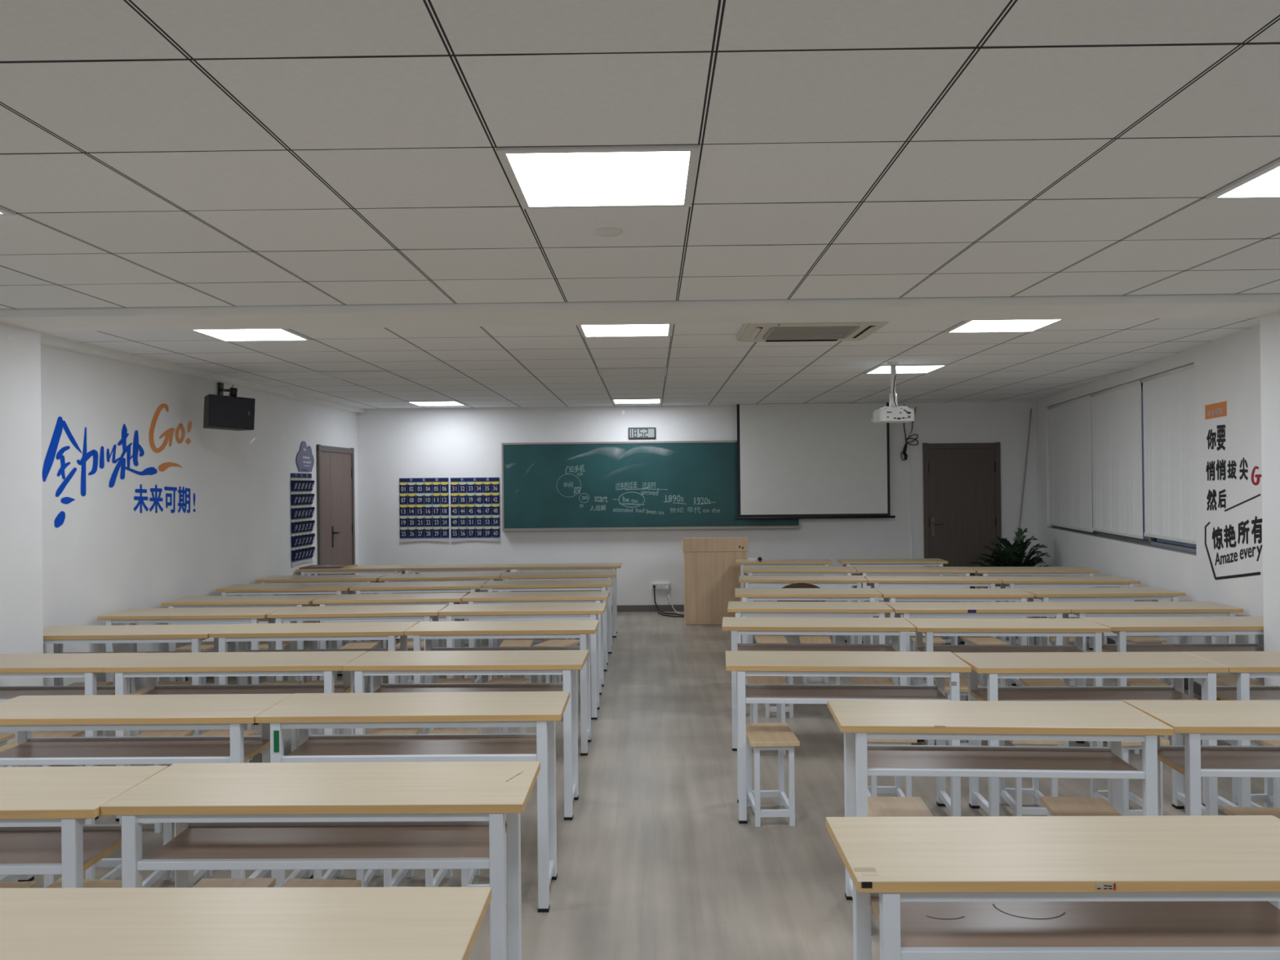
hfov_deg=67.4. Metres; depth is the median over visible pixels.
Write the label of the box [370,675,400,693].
stool
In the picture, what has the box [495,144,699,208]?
recessed light
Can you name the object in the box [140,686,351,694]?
shelf
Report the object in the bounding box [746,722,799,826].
stool
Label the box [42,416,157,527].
wall lettering
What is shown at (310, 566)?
cardboard sheet
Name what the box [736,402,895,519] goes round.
projection screen
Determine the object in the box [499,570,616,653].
school desk
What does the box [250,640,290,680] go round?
stool
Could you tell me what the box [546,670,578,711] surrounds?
stool
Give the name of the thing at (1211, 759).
shelf
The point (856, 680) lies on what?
stool
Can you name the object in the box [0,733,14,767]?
stool
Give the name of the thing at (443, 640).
stool
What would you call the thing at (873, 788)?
stool
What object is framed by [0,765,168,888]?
school desk
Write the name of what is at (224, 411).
grille
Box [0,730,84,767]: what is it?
stool
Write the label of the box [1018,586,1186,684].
school desk
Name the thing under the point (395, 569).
school desk
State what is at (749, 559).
box
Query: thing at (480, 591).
shelf
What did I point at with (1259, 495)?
wall decal
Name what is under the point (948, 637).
stool
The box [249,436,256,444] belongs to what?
scrap
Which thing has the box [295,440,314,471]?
wall plaque
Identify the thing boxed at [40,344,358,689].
wall
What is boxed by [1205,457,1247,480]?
wall lettering
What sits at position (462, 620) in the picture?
stool
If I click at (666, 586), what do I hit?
power cord
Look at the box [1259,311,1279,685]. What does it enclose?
pillar
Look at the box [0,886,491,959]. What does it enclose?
school desk
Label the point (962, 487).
door
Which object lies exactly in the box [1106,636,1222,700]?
baseboard
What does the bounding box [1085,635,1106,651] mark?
stool
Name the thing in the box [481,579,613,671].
school desk
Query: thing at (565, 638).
stool
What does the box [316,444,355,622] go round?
door
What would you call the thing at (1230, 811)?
stool
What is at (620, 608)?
baseboard
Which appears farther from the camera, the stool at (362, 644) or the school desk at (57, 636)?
the stool at (362, 644)
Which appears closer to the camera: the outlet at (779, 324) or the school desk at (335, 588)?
the outlet at (779, 324)
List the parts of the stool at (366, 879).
leg, leg, leg, leg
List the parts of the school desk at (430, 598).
leg, leg, shelf rail, frame, leg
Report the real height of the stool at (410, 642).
0.410 m
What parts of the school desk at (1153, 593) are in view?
leg, leg, frame, shelf rail, leg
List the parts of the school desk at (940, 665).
leg, leg, shelf rail, frame, shelf rail, leg, leg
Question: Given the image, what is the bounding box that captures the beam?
[0,293,1279,332]
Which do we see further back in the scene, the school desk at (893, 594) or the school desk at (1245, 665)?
the school desk at (893, 594)
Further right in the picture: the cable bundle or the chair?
the cable bundle
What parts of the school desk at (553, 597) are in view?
leg, leg, shelf rail, frame, leg, leg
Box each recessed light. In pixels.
[0,206,15,216]
[189,328,312,342]
[406,400,466,405]
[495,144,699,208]
[577,324,673,337]
[611,398,662,404]
[863,364,948,373]
[943,319,1065,333]
[1205,159,1279,199]
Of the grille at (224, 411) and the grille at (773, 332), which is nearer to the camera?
the grille at (773, 332)
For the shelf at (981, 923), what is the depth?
2.27 m
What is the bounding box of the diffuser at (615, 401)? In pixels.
[613,399,659,403]
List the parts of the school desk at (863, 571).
leg, frame, shelf rail, leg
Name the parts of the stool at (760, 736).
leg, leg, seat frame, seat, leg, leg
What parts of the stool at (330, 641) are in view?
leg, leg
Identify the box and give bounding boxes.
[747,557,756,561]
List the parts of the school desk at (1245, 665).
leg, leg, shelf rail, frame, shelf rail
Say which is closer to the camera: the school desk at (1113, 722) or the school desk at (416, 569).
the school desk at (1113, 722)
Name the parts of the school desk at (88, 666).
shelf rail, frame, shelf rail, leg, leg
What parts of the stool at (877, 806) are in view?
seat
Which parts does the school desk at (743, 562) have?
leg, frame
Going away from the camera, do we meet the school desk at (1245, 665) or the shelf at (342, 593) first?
the school desk at (1245, 665)
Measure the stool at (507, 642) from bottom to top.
0.410 m
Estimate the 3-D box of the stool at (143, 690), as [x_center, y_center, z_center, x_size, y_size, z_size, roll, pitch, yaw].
[-2.954,1.488,5.939,0.235,0.410,0.360,-1,0,-1]
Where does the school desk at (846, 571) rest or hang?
on the floor
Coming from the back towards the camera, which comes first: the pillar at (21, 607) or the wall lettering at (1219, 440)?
the wall lettering at (1219, 440)
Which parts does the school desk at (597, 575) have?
frame, leg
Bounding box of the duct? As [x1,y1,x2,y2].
[909,402,913,601]
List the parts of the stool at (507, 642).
seat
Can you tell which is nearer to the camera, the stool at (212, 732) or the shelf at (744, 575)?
the stool at (212, 732)
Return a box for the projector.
[871,361,914,422]
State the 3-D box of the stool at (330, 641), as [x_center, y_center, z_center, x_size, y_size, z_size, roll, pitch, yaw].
[-2.877,1.494,8.501,0.235,0.410,0.360,-1,0,2]
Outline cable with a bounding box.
[1017,408,1031,538]
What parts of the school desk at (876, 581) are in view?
leg, frame, shelf rail, leg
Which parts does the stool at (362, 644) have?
leg, seat, leg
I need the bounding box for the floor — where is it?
[0,611,1273,959]
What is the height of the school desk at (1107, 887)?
0.761 m
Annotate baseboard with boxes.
[611,604,684,612]
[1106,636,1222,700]
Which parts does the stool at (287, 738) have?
leg, seat, leg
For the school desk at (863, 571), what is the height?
0.760 m
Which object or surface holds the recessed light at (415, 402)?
in the ceiling
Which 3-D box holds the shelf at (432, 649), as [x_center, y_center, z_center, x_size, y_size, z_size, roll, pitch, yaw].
[-0.846,1.090,5.980,0.972,0.018,0.284,-1,0,1]
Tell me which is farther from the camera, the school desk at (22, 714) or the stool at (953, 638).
the stool at (953, 638)
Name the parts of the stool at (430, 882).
leg, leg, leg, leg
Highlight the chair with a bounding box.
[777,582,825,601]
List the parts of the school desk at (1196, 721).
leg, leg, shelf rail, frame, shelf rail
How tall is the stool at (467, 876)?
0.410 m
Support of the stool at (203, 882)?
on the floor
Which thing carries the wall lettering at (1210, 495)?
attached to the wall at (1227, 368)
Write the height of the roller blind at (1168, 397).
1.390 m
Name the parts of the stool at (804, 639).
leg, seat, leg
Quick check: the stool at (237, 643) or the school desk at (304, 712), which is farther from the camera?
the stool at (237, 643)
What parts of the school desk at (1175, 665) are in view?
leg, leg, shelf rail, shelf rail, frame, leg, leg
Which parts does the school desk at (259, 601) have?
leg, leg, shelf rail, frame, leg, leg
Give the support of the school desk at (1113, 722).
on the floor
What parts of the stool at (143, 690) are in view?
leg, seat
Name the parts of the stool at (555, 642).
leg, seat, leg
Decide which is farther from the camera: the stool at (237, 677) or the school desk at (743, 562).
the school desk at (743, 562)
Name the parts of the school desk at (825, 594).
leg, frame, shelf rail, leg, leg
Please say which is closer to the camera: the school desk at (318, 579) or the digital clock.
the school desk at (318, 579)
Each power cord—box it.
[653,585,684,617]
[666,586,684,614]
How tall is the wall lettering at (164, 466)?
0.546 m
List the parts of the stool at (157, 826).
leg, leg, seat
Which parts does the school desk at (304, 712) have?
leg, leg, frame, shelf rail, shelf rail, leg, leg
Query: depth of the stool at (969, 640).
7.34 m
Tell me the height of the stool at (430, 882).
0.410 m
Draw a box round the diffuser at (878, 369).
[868,365,942,373]
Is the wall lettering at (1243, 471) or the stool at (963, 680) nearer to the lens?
the stool at (963, 680)
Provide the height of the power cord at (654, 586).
0.338 m
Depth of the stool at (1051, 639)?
7.40 m
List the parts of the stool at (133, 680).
leg, leg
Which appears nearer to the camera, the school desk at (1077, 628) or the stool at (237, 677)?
the school desk at (1077, 628)
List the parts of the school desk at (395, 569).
frame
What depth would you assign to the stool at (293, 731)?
6.00 m
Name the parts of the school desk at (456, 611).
leg, leg, frame, leg, leg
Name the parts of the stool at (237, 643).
leg, leg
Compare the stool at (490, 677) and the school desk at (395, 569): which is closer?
the stool at (490, 677)
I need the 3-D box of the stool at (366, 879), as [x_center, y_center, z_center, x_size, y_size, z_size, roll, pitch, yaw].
[-1.185,1.463,3.908,0.235,0.410,0.360,-1,0,-1]
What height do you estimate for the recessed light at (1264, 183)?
0.010 m
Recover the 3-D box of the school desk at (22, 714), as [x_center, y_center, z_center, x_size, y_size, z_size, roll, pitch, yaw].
[-2.067,1.298,3.900,1.177,0.760,0.410,-1,0,1]
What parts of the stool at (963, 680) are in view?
leg, seat frame, seat, leg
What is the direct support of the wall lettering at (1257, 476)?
attached to the wall at (1227, 368)
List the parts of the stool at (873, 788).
leg, seat frame, seat, leg, leg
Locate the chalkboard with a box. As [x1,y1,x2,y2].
[501,440,801,530]
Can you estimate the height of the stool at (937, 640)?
0.410 m
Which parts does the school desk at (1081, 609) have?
leg, leg, frame, shelf rail, leg, leg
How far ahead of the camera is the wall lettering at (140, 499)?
7.67 m
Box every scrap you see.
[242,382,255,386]
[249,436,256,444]
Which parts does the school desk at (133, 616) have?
leg, leg, frame, shelf rail, leg, leg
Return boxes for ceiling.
[0,0,1279,408]
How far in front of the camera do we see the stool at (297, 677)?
6.69 m
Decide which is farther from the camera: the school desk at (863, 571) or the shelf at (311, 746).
the school desk at (863, 571)
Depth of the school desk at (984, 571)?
9.29 m
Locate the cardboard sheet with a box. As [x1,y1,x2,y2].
[299,564,351,568]
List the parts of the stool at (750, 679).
leg, leg, seat, leg, leg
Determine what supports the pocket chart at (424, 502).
attached to the wall at (393, 444)
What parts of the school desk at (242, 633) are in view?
leg, leg, frame, shelf rail, leg, leg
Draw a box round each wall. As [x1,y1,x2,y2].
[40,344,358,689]
[356,401,1038,605]
[1035,324,1263,684]
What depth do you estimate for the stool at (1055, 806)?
3.61 m
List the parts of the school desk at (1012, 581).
leg, leg, frame, shelf rail, leg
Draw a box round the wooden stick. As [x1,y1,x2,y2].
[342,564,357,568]
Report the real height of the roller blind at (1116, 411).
1.420 m
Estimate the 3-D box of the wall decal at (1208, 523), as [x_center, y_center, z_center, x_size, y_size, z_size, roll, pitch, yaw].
[4.114,0.514,6.683,0.001,0.417,0.878,-1,0,10]
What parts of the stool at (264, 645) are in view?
seat, leg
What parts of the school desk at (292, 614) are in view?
leg, leg, frame, shelf rail, leg, leg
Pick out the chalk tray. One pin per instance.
(505, 528)
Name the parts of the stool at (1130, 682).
leg, seat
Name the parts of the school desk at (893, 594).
leg, leg, frame, shelf rail, leg, leg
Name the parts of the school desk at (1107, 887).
leg, shelf rail, leg, frame, shelf rail, leg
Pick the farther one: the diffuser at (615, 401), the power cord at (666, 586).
the power cord at (666, 586)
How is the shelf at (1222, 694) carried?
attached to the school desk at (1245, 665)
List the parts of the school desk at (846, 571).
leg, frame, shelf rail, leg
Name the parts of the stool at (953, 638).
leg, leg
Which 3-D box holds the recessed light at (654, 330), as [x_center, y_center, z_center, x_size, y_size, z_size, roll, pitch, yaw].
[-0.090,-0.959,6.093,0.594,0.010,0.594,-1,0,1]
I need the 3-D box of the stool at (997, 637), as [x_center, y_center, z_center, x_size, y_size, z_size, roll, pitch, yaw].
[3.615,1.429,9.433,0.235,0.410,0.360,-1,0,11]
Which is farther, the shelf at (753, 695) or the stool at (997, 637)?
the stool at (997, 637)
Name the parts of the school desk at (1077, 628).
leg, leg, shelf rail, frame, leg, leg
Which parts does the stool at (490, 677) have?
leg, leg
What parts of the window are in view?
sill, glass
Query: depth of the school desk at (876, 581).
8.49 m
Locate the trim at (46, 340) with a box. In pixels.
[40,333,364,413]
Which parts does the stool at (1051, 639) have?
seat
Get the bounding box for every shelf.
[0,688,115,698]
[0,739,270,762]
[0,830,121,871]
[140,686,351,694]
[146,825,506,858]
[258,617,311,622]
[274,592,374,595]
[286,737,536,755]
[373,685,563,693]
[393,591,488,593]
[430,615,446,618]
[431,648,579,650]
[459,601,468,604]
[511,590,601,591]
[737,645,895,651]
[743,574,822,575]
[745,687,946,703]
[866,748,1137,770]
[871,896,1279,946]
[882,596,948,601]
[916,647,1084,653]
[970,688,1199,701]
[976,584,1022,588]
[1102,645,1263,652]
[1157,749,1279,775]
[1216,688,1279,700]
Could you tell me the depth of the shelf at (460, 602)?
8.56 m
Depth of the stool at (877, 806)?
3.62 m
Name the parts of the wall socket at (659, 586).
plate, plate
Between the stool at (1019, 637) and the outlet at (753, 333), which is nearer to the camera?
the outlet at (753, 333)
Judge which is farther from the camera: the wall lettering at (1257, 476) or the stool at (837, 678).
the stool at (837, 678)
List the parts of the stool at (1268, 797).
leg, seat frame, seat, leg, leg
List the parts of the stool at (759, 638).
seat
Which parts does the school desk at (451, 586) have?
leg, frame, leg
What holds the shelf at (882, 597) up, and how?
attached to the school desk at (876, 581)
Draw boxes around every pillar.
[0,322,43,767]
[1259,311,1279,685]
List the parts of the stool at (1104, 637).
leg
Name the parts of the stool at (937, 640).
leg, seat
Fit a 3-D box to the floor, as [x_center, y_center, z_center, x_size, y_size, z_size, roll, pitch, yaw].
[0.568,1.703,4.915,10.200,0.100,15.050,-1,0,1]
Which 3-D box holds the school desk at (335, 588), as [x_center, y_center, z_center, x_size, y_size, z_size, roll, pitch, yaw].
[-3.107,1.321,8.519,1.146,0.760,0.410,-1,0,0]
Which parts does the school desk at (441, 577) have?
leg, frame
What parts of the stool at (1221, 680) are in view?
seat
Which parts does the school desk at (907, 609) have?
leg, leg, shelf rail, frame, leg, leg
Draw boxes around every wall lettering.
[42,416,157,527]
[133,484,195,513]
[148,403,191,471]
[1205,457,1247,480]
[1206,424,1225,450]
[1206,488,1226,511]
[1212,515,1262,549]
[1214,544,1262,565]
[1251,466,1261,485]
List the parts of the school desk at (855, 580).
leg, frame, leg, leg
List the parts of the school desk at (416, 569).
frame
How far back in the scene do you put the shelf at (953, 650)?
5.93 m
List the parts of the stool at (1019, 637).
leg, leg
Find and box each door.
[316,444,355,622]
[922,442,1001,601]
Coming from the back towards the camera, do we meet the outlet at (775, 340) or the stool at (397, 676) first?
the stool at (397, 676)
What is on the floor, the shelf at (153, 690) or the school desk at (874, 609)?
the school desk at (874, 609)
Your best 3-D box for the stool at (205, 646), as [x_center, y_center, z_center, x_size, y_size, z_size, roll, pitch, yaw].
[-3.424,1.497,7.525,0.235,0.410,0.360,-1,0,7]
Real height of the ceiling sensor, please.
0.012 m
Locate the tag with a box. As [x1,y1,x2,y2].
[1204,400,1226,419]
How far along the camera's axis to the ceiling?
3.06 m
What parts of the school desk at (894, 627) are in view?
leg, shelf rail, frame, leg, leg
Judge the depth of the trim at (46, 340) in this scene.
7.62 m
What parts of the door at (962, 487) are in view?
handle plate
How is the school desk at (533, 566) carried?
on the floor
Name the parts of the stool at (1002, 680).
leg, leg, leg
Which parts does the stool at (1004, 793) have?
leg, leg, seat frame, leg, seat, leg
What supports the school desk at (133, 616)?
on the floor
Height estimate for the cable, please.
2.431 m
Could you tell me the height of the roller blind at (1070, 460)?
1.440 m
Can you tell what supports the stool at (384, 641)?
on the floor
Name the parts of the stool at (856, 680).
seat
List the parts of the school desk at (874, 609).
leg, frame, leg, leg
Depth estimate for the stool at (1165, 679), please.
6.69 m
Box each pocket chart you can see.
[290,472,315,567]
[399,477,448,542]
[450,477,500,542]
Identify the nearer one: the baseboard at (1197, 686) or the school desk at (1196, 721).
the school desk at (1196, 721)
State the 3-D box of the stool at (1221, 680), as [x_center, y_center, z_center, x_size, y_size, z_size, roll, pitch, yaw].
[3.622,1.419,5.807,0.235,0.410,0.360,-1,0,3]
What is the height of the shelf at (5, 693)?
0.018 m
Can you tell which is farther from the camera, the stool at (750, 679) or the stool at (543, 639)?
the stool at (543, 639)
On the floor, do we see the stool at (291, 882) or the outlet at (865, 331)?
the stool at (291, 882)
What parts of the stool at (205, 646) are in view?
seat, leg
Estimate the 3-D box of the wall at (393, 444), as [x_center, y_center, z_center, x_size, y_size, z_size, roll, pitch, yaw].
[0.630,0.360,12.343,10.200,2.627,0.200,-1,0,1]
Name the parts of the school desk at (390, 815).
leg, leg, frame, shelf rail, shelf rail, leg, leg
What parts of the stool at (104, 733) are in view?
seat, leg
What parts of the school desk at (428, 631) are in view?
leg, leg, frame, shelf rail, leg, leg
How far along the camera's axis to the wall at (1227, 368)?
7.04 m
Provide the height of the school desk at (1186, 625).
0.760 m
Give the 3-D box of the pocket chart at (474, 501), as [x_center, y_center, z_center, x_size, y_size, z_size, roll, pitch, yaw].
[-2.107,0.381,12.257,0.628,0.825,0.023,-1,0,1]
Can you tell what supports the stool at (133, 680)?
on the floor
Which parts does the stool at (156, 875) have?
leg, leg, leg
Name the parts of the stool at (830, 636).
leg, leg, leg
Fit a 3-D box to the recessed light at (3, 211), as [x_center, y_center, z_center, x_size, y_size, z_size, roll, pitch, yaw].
[-2.521,-0.942,3.117,0.594,0.010,0.594,-1,0,1]
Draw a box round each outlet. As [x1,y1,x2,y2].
[747,327,763,340]
[765,339,837,342]
[777,323,859,326]
[853,325,876,339]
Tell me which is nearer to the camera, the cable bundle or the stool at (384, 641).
the stool at (384, 641)
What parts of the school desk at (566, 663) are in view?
leg, leg, frame, shelf rail, leg, leg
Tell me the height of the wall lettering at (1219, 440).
0.183 m
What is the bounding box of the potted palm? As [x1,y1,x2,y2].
[968,527,1049,601]
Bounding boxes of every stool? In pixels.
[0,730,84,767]
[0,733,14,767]
[0,880,35,888]
[44,818,121,888]
[44,878,121,888]
[67,681,113,737]
[119,729,194,833]
[129,680,191,736]
[130,676,182,692]
[142,822,212,887]
[175,641,229,684]
[192,878,275,887]
[196,729,256,763]
[235,641,250,677]
[236,675,239,684]
[247,680,302,760]
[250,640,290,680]
[280,878,361,887]
[290,680,343,751]
[295,675,324,681]
[310,640,331,648]
[313,869,382,887]
[339,640,380,693]
[368,728,420,734]
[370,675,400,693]
[382,640,386,648]
[383,869,452,887]
[395,638,424,683]
[427,728,479,733]
[429,678,473,732]
[442,639,463,647]
[461,618,468,647]
[461,813,506,905]
[464,675,497,683]
[477,677,529,733]
[499,638,533,683]
[531,638,551,647]
[533,638,579,683]
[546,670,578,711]
[564,638,591,665]
[746,675,786,755]
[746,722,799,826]
[754,635,787,679]
[764,675,793,718]
[799,635,831,684]
[828,635,854,644]
[835,676,839,684]
[852,676,895,744]
[866,738,916,796]
[867,796,933,906]
[909,635,945,685]
[933,675,982,746]
[939,635,951,642]
[951,635,957,644]
[960,635,1008,686]
[983,674,1011,686]
[995,635,1017,644]
[998,740,1063,816]
[1017,616,1051,645]
[1018,678,1069,746]
[1039,636,1075,686]
[1040,795,1121,816]
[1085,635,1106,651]
[1089,736,1169,815]
[1111,678,1171,754]
[1113,635,1166,681]
[1162,677,1193,697]
[1216,675,1264,746]
[1223,806,1279,909]
[1231,739,1279,807]
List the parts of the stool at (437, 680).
seat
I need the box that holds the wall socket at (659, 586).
[651,582,670,590]
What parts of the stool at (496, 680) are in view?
leg, leg, leg, seat, leg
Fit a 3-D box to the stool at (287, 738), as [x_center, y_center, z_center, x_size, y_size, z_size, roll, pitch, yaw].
[-2.264,1.480,5.920,0.235,0.410,0.360,-1,0,1]
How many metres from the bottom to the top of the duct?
2.544 m
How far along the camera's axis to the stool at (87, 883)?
3.00 m
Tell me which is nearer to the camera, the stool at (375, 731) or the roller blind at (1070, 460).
the stool at (375, 731)
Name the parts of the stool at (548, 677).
leg, leg, leg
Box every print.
[302,448,311,466]
[1097,884,1112,888]
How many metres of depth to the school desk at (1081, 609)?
6.49 m
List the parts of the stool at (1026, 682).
seat, leg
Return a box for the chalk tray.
[503,526,801,530]
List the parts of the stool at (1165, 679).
leg, leg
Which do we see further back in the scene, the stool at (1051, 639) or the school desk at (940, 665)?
the stool at (1051, 639)
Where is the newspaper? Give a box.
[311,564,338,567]
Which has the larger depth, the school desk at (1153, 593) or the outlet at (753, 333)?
the school desk at (1153, 593)
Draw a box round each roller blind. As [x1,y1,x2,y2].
[1047,394,1093,532]
[1089,378,1143,539]
[1141,363,1195,544]
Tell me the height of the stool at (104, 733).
0.410 m
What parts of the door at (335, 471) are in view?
handle plate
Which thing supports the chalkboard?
attached to the wall at (393, 444)
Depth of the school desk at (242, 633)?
5.86 m
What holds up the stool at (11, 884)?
on the floor
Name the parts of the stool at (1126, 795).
leg, seat frame, leg, leg, seat, leg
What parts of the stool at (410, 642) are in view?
seat, leg, leg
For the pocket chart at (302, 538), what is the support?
attached to the wall at (107, 556)
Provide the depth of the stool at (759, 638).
7.50 m
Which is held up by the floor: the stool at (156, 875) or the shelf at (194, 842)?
the stool at (156, 875)
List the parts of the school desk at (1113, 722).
leg, leg, shelf rail, frame, shelf rail, leg, leg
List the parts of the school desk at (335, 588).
leg, frame, leg, leg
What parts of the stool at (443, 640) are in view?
leg, leg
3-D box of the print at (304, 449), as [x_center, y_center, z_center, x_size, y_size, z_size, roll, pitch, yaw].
[-3.671,-0.250,10.575,0.002,0.195,0.227,-1,0,2]
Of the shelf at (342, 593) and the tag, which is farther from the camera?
the shelf at (342, 593)
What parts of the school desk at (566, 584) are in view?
leg, leg, frame, leg, leg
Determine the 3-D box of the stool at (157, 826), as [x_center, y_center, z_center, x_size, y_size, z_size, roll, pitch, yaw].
[-2.387,1.478,4.721,0.235,0.410,0.360,-1,0,-1]
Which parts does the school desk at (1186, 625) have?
leg, leg, shelf rail, frame, leg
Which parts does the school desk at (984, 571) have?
leg, frame, shelf rail, leg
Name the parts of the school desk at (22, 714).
leg, shelf rail, frame, shelf rail, leg, leg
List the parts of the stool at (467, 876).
leg, leg, leg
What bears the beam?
attached to the ceiling
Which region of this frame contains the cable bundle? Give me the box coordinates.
[900,404,918,460]
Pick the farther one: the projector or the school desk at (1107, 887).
the projector
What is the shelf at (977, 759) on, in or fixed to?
attached to the school desk at (1113, 722)
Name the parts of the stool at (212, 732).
seat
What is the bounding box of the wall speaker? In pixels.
[203,382,255,431]
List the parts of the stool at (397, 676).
leg, leg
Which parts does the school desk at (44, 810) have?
shelf rail, frame, shelf rail, leg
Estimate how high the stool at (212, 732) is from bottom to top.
0.410 m
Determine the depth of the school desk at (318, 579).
9.16 m
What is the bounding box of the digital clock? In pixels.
[628,427,655,439]
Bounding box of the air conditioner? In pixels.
[736,321,889,342]
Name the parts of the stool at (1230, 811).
seat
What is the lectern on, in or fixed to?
on the floor
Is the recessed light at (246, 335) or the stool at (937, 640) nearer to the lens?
the recessed light at (246, 335)
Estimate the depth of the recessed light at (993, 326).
6.13 m
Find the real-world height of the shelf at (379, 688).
0.018 m
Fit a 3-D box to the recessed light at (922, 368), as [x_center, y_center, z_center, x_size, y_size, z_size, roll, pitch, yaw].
[2.334,-0.977,8.468,0.594,0.010,0.594,-1,0,1]
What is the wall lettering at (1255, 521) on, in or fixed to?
attached to the wall at (1227, 368)
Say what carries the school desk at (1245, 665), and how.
on the floor
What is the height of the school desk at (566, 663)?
0.760 m
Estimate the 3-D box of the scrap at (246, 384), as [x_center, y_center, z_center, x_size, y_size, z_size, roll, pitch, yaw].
[-3.651,-0.894,8.966,0.001,0.027,0.296,-1,0,2]
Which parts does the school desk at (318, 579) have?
frame, leg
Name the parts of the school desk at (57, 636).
leg, frame, shelf rail, leg, leg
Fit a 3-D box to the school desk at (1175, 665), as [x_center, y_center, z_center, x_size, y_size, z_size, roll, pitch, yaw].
[2.171,1.256,4.679,1.151,0.760,0.410,-1,0,2]
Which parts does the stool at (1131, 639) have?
seat, seat frame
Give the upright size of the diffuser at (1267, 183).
0.005 m
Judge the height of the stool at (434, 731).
0.410 m
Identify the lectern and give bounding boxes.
[681,537,748,624]
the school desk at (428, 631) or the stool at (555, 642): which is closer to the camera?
the school desk at (428, 631)
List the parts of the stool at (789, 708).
leg, leg, leg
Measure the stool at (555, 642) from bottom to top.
0.410 m
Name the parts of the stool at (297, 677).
leg, leg, leg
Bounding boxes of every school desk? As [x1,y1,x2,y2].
[0,653,144,820]
[0,693,293,882]
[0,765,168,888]
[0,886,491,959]
[43,623,235,736]
[97,607,284,724]
[100,760,540,959]
[102,650,367,821]
[160,595,325,684]
[208,622,418,729]
[214,582,360,675]
[254,574,385,648]
[254,691,569,912]
[266,604,447,683]
[295,564,411,639]
[312,592,467,680]
[342,649,588,820]
[349,581,486,647]
[378,572,502,648]
[403,564,515,591]
[404,620,599,755]
[438,603,606,719]
[461,591,609,694]
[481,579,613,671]
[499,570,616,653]
[511,562,622,637]
[722,617,915,751]
[725,650,971,823]
[727,601,893,644]
[734,588,882,684]
[735,559,832,617]
[738,575,867,644]
[742,566,857,644]
[826,815,1279,959]
[827,699,1173,900]
[836,558,948,601]
[853,566,975,644]
[864,575,1001,638]
[875,588,1034,686]
[884,601,1071,685]
[904,617,1111,746]
[952,651,1228,816]
[968,566,1099,649]
[992,576,1140,644]
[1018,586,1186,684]
[1050,601,1243,686]
[1081,616,1264,686]
[1123,700,1279,815]
[1182,651,1279,807]
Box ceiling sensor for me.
[595,227,622,236]
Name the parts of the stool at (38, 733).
seat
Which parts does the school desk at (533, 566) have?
frame, leg, leg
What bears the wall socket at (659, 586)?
attached to the wall at (393, 444)
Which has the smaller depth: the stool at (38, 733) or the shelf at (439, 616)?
the stool at (38, 733)
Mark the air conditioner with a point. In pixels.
(858, 331)
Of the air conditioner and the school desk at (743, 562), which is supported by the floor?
the school desk at (743, 562)
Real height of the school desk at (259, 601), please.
0.760 m
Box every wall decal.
[1204,521,1260,579]
[1224,493,1260,511]
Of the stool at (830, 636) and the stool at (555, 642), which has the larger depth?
the stool at (830, 636)
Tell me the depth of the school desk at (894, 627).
5.92 m
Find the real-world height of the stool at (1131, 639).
0.410 m
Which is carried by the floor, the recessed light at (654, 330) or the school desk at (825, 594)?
the school desk at (825, 594)
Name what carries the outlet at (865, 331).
attached to the air conditioner
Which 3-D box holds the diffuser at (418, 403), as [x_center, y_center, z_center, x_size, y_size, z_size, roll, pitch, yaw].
[-2.434,-0.921,11.517,0.542,0.005,0.542,-1,0,1]
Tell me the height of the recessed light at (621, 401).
0.010 m
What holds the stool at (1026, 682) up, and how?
on the floor
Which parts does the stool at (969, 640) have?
leg, seat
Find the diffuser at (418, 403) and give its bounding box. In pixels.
[412,401,462,405]
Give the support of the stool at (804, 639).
on the floor
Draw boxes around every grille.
[208,395,253,428]
[762,325,860,340]
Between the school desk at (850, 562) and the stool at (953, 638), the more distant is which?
the school desk at (850, 562)
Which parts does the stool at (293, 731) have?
leg, leg, leg, seat, leg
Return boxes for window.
[1047,382,1196,555]
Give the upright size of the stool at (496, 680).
0.410 m
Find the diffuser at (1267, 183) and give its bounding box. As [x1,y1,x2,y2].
[1220,166,1279,196]
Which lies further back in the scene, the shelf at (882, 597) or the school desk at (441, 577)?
the school desk at (441, 577)
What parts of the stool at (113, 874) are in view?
leg, leg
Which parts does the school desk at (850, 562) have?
frame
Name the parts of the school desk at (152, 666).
leg, leg, frame, shelf rail, leg, leg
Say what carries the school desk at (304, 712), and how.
on the floor
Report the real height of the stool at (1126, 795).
0.410 m
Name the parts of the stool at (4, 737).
leg, seat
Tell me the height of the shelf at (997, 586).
0.018 m
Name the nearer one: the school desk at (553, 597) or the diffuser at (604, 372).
the school desk at (553, 597)
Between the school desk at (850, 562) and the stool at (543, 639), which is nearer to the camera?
the stool at (543, 639)

